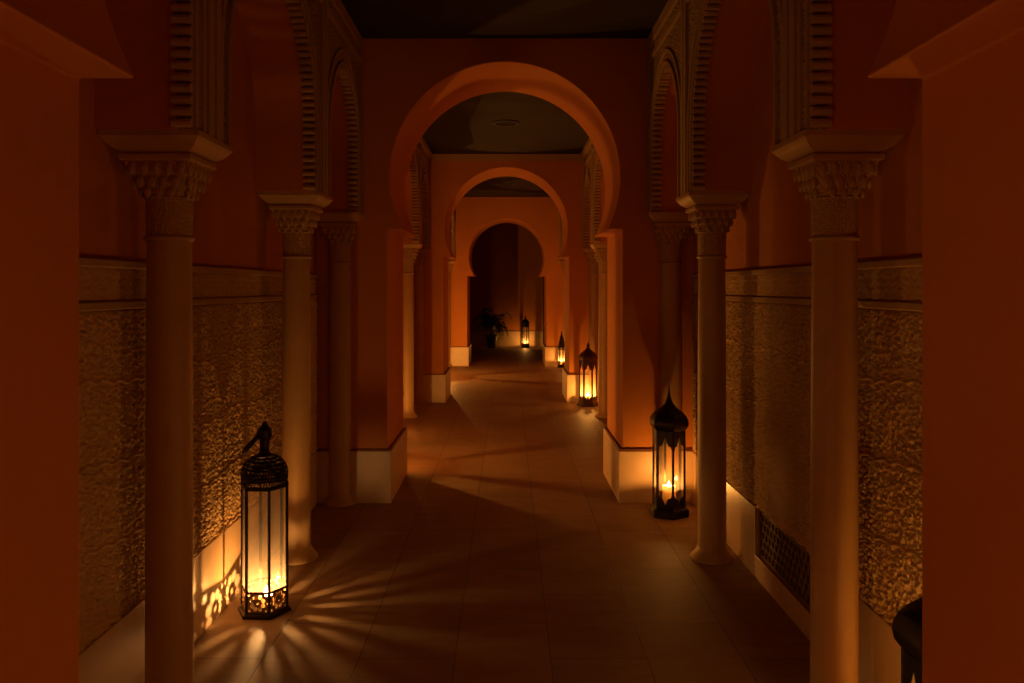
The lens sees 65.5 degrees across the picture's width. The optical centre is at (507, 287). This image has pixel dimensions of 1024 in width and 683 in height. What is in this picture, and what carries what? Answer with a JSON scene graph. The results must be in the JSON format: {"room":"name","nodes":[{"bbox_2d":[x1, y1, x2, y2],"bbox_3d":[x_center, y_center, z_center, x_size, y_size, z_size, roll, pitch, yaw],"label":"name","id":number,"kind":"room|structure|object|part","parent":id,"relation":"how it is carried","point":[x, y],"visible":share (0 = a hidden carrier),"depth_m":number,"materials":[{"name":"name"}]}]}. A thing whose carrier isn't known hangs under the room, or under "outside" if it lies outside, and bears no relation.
{"room":"arched corridor","nodes":[
{"label":"arched corridor","id":0,"kind":"room"},
{"bbox_2d":[79,4,315,301],"bbox_3d":[-1.537,-0.129,6.230,0.300,3.350,19.660,0,0,0],"label":"wall","id":1,"kind":"structure","parent":0,"point":[233,227],"depth_m":3.72,"materials":[{"name":"paint"}]},
{"bbox_2d":[79,452,317,682],"bbox_3d":[-1.376,1.359,3.678,0.022,0.375,4.061,0,0,0],"label":"baseboard","id":2,"kind":"structure","parent":1,"relation":"attached to","point":[117,655],"depth_m":3.59,"materials":[{"name":"beige stone"}]},
{"bbox_2d":[79,257,317,651],"bbox_3d":[-1.372,0.535,3.678,0.030,1.268,4.055,0,0,0],"label":"wall panel","id":3,"kind":"object","parent":1,"relation":"attached to","point":[237,336],"visible":0.54,"depth_m":2.96,"materials":[{"name":"brown stone"}]},
{"bbox_3d":[-1.372,-0.084,3.678,0.030,0.030,4.055,0,0,0],"label":"moulding","id":4,"kind":"part","parent":3,"relation":"part of","materials":[{"name":"brown paint"}]},
{"bbox_3d":[-1.374,0.061,3.678,0.026,0.030,4.055,0,0,0],"label":"moulding","id":5,"kind":"part","parent":3,"relation":"part of","materials":[{"name":"brown paint"}]},
{"bbox_2d":[94,0,454,260],"bbox_3d":[-1.216,-1.169,8.688,0.341,1.270,14.143,0,0,0],"label":"arches","id":6,"kind":"structure","parent":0,"point":[306,56],"depth_m":4.26,"materials":[{"name":"paint"}]},
{"bbox_3d":[-1.055,-1.169,3.678,0.018,1.265,4.105,0,0,0],"label":"arch frame","id":7,"kind":"part","parent":6,"relation":"part of","materials":[{"name":"brown paint"}]},
{"bbox_3d":[-1.055,-1.169,8.682,0.018,1.265,4.115,0,0,0],"label":"arch frame","id":8,"kind":"part","parent":6,"relation":"part of","materials":[{"name":"brown paint"}]},
{"bbox_3d":[-1.055,-1.169,13.693,0.018,1.265,4.115,0,0,0],"label":"arch frame","id":9,"kind":"part","parent":6,"relation":"part of","materials":[{"name":"brown paint"}]},
{"bbox_2d":[419,136,591,161],"bbox_3d":[-0.022,-1.754,8.688,2.048,0.100,4.125,0,0,0],"label":"trim","id":10,"kind":"structure","parent":6,"relation":"attached to","point":[422,141],"depth_m":10.72,"materials":[{"name":"brown paint"}]},
{"bbox_2d":[194,346,809,682],"bbox_3d":[-0.022,1.621,8.750,6.400,0.150,25.100,0,0,0],"label":"floor","id":11,"kind":"structure","parent":0,"point":[505,551],"depth_m":4.12,"materials":[{"name":"tile"}]},
{"bbox_2d":[98,129,232,682],"bbox_3d":[-1.212,0.506,2.850,0.340,2.080,0.340,0,0,0],"label":"column","id":12,"kind":"structure","parent":11,"relation":"on","point":[169,168],"depth_m":2.78,"materials":[{"name":"stone"}]},
{"bbox_2d":[238,421,290,619],"bbox_3d":[-1.168,1.093,3.820,0.259,0.906,0.225,0,0,2],"label":"lantern","id":13,"kind":"object","parent":11,"relation":"on","point":[249,609],"visible":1,"depth_m":3.77,"materials":[{"name":"metal"}]},
{"bbox_3d":[-1.228,0.746,3.802,0.089,0.093,0.110,0,0,-28],"label":"ring handle","id":14,"kind":"part","parent":13,"relation":"part of","materials":[{"name":"metal"}]},
{"bbox_3d":[-1.168,1.233,3.820,0.202,0.578,0.228,0,0,-28],"label":"frame","id":15,"kind":"part","parent":13,"relation":"part of","materials":[{"name":"metal"}]},
{"bbox_3d":[-1.168,1.534,3.820,0.225,0.024,0.259,0,0,-28],"label":"plate","id":16,"kind":"part","parent":13,"relation":"part of","materials":[{"name":"metal"}]},
{"bbox_2d":[258,591,273,607],"bbox_3d":[-1.162,1.473,3.825,0.072,0.098,0.072,0,0,0],"label":"candle","id":17,"kind":"object","parent":13,"relation":"on","point":[259,597],"visible":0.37,"depth_m":3.79,"materials":[{"name":"wax"}]},
{"bbox_2d":[257,191,332,564],"bbox_3d":[-1.212,0.506,4.560,0.340,2.080,0.340,0,0,0],"label":"column","id":18,"kind":"structure","parent":11,"relation":"on","point":[295,213],"depth_m":4.49,"materials":[{"name":"stone"}]},
{"bbox_2d":[319,212,362,506],"bbox_3d":[-1.212,0.506,5.654,0.340,2.080,0.169,0,0,0],"label":"column","id":19,"kind":"structure","parent":11,"relation":"on","point":[338,229],"depth_m":5.67,"materials":[{"name":"stone"}]},
{"bbox_2d":[403,243,422,417],"bbox_3d":[-1.212,0.506,9.570,0.340,2.080,0.340,0,0,0],"label":"column","id":20,"kind":"structure","parent":11,"relation":"on","point":[410,250],"depth_m":9.50,"materials":[{"name":"stone"}]},
{"bbox_2d":[413,248,430,403],"bbox_3d":[-1.212,0.506,10.665,0.340,2.080,0.169,0,0,0],"label":"column","id":21,"kind":"structure","parent":11,"relation":"on","point":[418,276],"depth_m":10.68,"materials":[{"name":"stone"}]},
{"bbox_2d":[448,261,454,366],"bbox_3d":[-1.212,0.506,15.675,0.340,2.080,0.169,0,0,0],"label":"column","id":22,"kind":"structure","parent":11,"relation":"on","point":[450,266],"depth_m":15.70,"materials":[{"name":"stone"}]},
{"bbox_2d":[473,308,511,347],"bbox_3d":[-0.400,1.034,20.572,0.888,1.025,0.784,0,0,-27],"label":"potted plant","id":23,"kind":"object","parent":11,"relation":"on","point":[491,339],"visible":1,"depth_m":20.46,"materials":[{"name":"green plant"}]},
{"bbox_3d":[-0.412,1.381,20.550,0.336,0.330,0.336,0,0,0],"label":"pot","id":24,"kind":"part","parent":23,"relation":"part of","materials":[{"name":"brown ceramic"}]},
{"bbox_2d":[521,315,529,347],"bbox_3d":[0.453,1.126,20.750,0.194,0.840,0.223,0,0,-15],"label":"lantern","id":25,"kind":"object","parent":11,"relation":"on","point":[525,323],"visible":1,"depth_m":20.69,"materials":[{"name":"metal"}]},
{"bbox_3d":[0.453,1.218,20.750,0.186,0.547,0.206,0,0,-15],"label":"frame","id":26,"kind":"part","parent":25,"relation":"part of","materials":[{"name":"metal"}]},
{"bbox_2d":[557,331,564,367],"bbox_3d":[1.043,1.194,15.500,0.147,0.705,0.170,0,0,-20],"label":"lantern","id":27,"kind":"object","parent":11,"relation":"on","point":[561,344],"visible":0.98,"depth_m":15.46,"materials":[{"name":"metal"}]},
{"bbox_3d":[1.043,1.319,15.500,0.131,0.345,0.144,0,0,-20],"label":"frame","id":28,"kind":"part","parent":27,"relation":"part of","materials":[{"name":"metal"}]},
{"bbox_2d":[558,261,564,363],"bbox_3d":[1.168,0.506,15.675,0.340,2.080,0.169,0,0,0],"label":"column","id":29,"kind":"structure","parent":11,"relation":"on","point":[562,263],"depth_m":15.70,"materials":[{"name":"stone"}]},
{"bbox_2d":[577,343,597,406],"bbox_3d":[1.053,1.129,10.470,0.256,0.835,0.295,0,0,-24],"label":"lantern","id":30,"kind":"object","parent":11,"relation":"on","point":[587,357],"visible":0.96,"depth_m":10.38,"materials":[{"name":"black metal"}]},
{"bbox_3d":[1.053,1.036,10.470,0.199,0.150,0.221,0,0,-24],"label":"trim","id":31,"kind":"part","parent":30,"relation":"part of","materials":[{"name":"black metal"}]},
{"bbox_3d":[1.053,1.438,10.470,0.199,0.046,0.221,0,0,-24],"label":"trim","id":32,"kind":"part","parent":30,"relation":"part of","materials":[{"name":"black metal"}]},
{"bbox_3d":[1.053,1.207,10.470,0.212,0.518,0.236,0,0,-24],"label":"frame","id":33,"kind":"part","parent":30,"relation":"part of","materials":[{"name":"black metal"}]},
{"bbox_2d":[582,248,598,400],"bbox_3d":[1.168,0.506,10.665,0.340,2.080,0.169,0,0,0],"label":"column","id":34,"kind":"structure","parent":11,"relation":"on","point":[593,274],"depth_m":10.68,"materials":[{"name":"stone"}]},
{"bbox_2d":[590,243,606,417],"bbox_3d":[1.168,0.506,9.570,0.340,2.080,0.340,0,0,0],"label":"column","id":35,"kind":"structure","parent":11,"relation":"on","point":[600,250],"depth_m":9.50,"materials":[{"name":"stone"}]},
{"bbox_2d":[646,212,690,504],"bbox_3d":[1.168,0.506,5.654,0.340,2.080,0.169,0,0,0],"label":"column","id":36,"kind":"structure","parent":11,"relation":"on","point":[670,229],"depth_m":5.67,"materials":[{"name":"stone"}]},
{"bbox_2d":[649,385,688,519],"bbox_3d":[1.098,1.099,5.430,0.239,0.893,0.274,0,0,-3],"label":"lantern","id":37,"kind":"object","parent":11,"relation":"on","point":[669,424],"visible":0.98,"depth_m":5.36,"materials":[{"name":"metal"}]},
{"bbox_3d":[1.098,1.039,5.430,0.194,0.134,0.218,0,0,-3],"label":"trim","id":38,"kind":"part","parent":37,"relation":"part of","materials":[{"name":"metal"}]},
{"bbox_3d":[1.098,1.431,5.430,0.194,0.099,0.218,0,0,-3],"label":"trim","id":39,"kind":"part","parent":37,"relation":"part of","materials":[{"name":"metal"}]},
{"bbox_2d":[662,484,675,504],"bbox_3d":[1.098,1.397,5.430,0.088,0.169,0.088,0,0,0],"label":"candle","id":40,"kind":"object","parent":37,"relation":"on","point":[666,488],"visible":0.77,"depth_m":5.40,"materials":[{"name":"wax"}]},
{"bbox_3d":[1.098,1.225,5.430,0.204,0.522,0.228,0,0,-3],"label":"frame","id":41,"kind":"part","parent":37,"relation":"part of","materials":[{"name":"metal"}]},
{"bbox_2d":[676,191,750,564],"bbox_3d":[1.168,0.506,4.560,0.340,2.080,0.340,0,0,0],"label":"column","id":42,"kind":"structure","parent":11,"relation":"on","point":[712,214],"depth_m":4.49,"materials":[{"name":"stone"}]},
{"bbox_2d":[771,129,904,682],"bbox_3d":[1.168,0.506,2.850,0.340,2.080,0.340,0,0,0],"label":"column","id":43,"kind":"structure","parent":11,"relation":"on","point":[834,168],"depth_m":2.78,"materials":[{"name":"stone"}]},
{"bbox_2d":[892,597,921,682],"bbox_3d":[1.154,1.099,2.080,0.239,0.893,0.274,0,0,-3],"label":"lantern","id":44,"kind":"object","parent":11,"relation":"on","point":[907,624],"visible":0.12,"depth_m":2.08,"materials":[{"name":"metal"}]},
{"bbox_3d":[1.154,1.225,2.080,0.204,0.522,0.228,0,0,-3],"label":"frame","id":45,"kind":"part","parent":44,"relation":"part of","materials":[{"name":"metal"}]},
{"bbox_3d":[1.154,1.039,2.080,0.194,0.134,0.218,0,0,-3],"label":"trim","id":46,"kind":"part","parent":44,"relation":"part of","materials":[{"name":"metal"}]},
{"bbox_2d":[341,0,667,196],"bbox_3d":[-0.022,-1.879,8.750,6.400,0.150,25.100,0,0,0],"label":"ceiling","id":47,"kind":"structure","parent":0,"point":[467,127],"depth_m":5.64,"materials":[{"name":"paint"}]},
{"bbox_2d":[492,120,519,126],"bbox_3d":[-0.022,-1.797,8.682,0.300,0.014,0.300,0,0,0],"label":"ceiling fitting","id":48,"kind":"object","parent":47,"relation":"attached to","point":[505,123],"visible":1,"depth_m":8.66,"materials":[{"name":"paint"}]},
{"bbox_2d":[316,38,693,502],"bbox_3d":[-0.022,-0.129,6.178,2.730,3.350,0.935,0,0,0],"label":"archway","id":49,"kind":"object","parent":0,"point":[409,83],"depth_m":5.74,"materials":[{"name":"paint"}]},
{"bbox_2d":[424,159,588,402],"bbox_3d":[-0.022,-0.129,11.188,2.730,3.350,0.935,0,0,0],"label":"wall","id":50,"kind":"structure","parent":0,"point":[449,181],"depth_m":10.75,"materials":[{"name":"paint"}]},
{"bbox_2d":[450,197,562,365],"bbox_3d":[-0.022,-0.129,16.285,4.800,3.350,1.110,0,0,0],"label":"wall","id":51,"kind":"structure","parent":0,"point":[473,215],"depth_m":15.76,"materials":[{"name":"paint"}]},
{"bbox_2d":[470,223,542,330],"bbox_3d":[-0.022,-0.129,21.190,4.800,3.350,0.220,0,0,0],"label":"wall","id":52,"kind":"structure","parent":0,"point":[507,258],"depth_m":21.10,"materials":[{"name":"paint"}]},
{"bbox_2d":[470,331,542,345],"bbox_3d":[-0.750,1.346,21.087,3.345,0.400,0.025,0,0,0],"label":"baseboard","id":53,"kind":"structure","parent":52,"relation":"attached to","point":[477,338],"depth_m":21.07,"materials":[{"name":"beige stone"}]},
{"bbox_2d":[543,277,543,342],"bbox_3d":[1.378,0.446,21.160,0.900,2.200,0.180,0,0,0],"label":"door","id":54,"kind":"structure","parent":52,"relation":"in","point":[543,277],"depth_m":21.07,"materials":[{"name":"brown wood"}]},
{"bbox_2d":[0,0,1023,682],"bbox_3d":[-0.015,-0.129,1.177,2.730,3.350,0.935,0,0,0],"label":"wall","id":55,"kind":"structure","parent":0,"point":[967,55],"depth_m":1.45,"materials":[{"name":"paint"}]},
{"bbox_2d":[559,0,907,260],"bbox_3d":[1.173,-1.169,8.688,0.341,1.270,14.143,0,0,0],"label":"wall","id":56,"kind":"structure","parent":0,"point":[702,55],"depth_m":4.26,"materials":[{"name":"paint"}]},
{"bbox_3d":[1.011,-1.169,8.682,0.018,1.265,4.115,0,0,0],"label":"arch frame","id":57,"kind":"part","parent":56,"relation":"part of","materials":[{"name":"brown paint"}]},
{"bbox_3d":[1.011,-1.169,3.678,0.018,1.265,4.105,0,0,0],"label":"arch frame","id":58,"kind":"part","parent":56,"relation":"part of","materials":[{"name":"brown paint"}]},
{"bbox_2d":[694,9,921,608],"bbox_3d":[1.493,-0.129,6.230,0.300,3.350,19.660,0,0,0],"label":"wall","id":59,"kind":"structure","parent":0,"point":[771,228],"depth_m":3.74,"materials":[{"name":"paint"}]},
{"bbox_2d":[760,511,809,607],"bbox_3d":[1.413,1.300,3.755,0.135,0.257,1.010,0,0,0],"label":"air vent","id":60,"kind":"object","parent":59,"relation":"in","point":[797,554],"visible":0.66,"depth_m":3.87,"materials":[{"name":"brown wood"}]},
{"bbox_2d":[692,451,914,682],"bbox_3d":[1.332,1.359,3.678,0.022,0.375,4.061,0,0,0],"label":"baseboard","id":61,"kind":"structure","parent":59,"relation":"attached to","point":[879,652],"depth_m":3.77,"materials":[{"name":"beige stone"}]},
{"bbox_2d":[691,257,921,626],"bbox_3d":[1.328,0.535,3.678,0.030,1.268,4.055,0,0,0],"label":"wall panel","id":62,"kind":"object","parent":59,"relation":"attached to","point":[768,334],"visible":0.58,"depth_m":3.00,"materials":[{"name":"brown stone"}]},
{"bbox_3d":[1.328,-0.084,3.678,0.030,0.030,4.055,0,0,0],"label":"moulding","id":63,"kind":"part","parent":62,"relation":"part of","materials":[{"name":"brown paint"}]},
{"bbox_3d":[1.330,0.061,3.678,0.026,0.030,4.055,0,0,0],"label":"moulding","id":64,"kind":"part","parent":62,"relation":"part of","materials":[{"name":"brown paint"}]}
]}

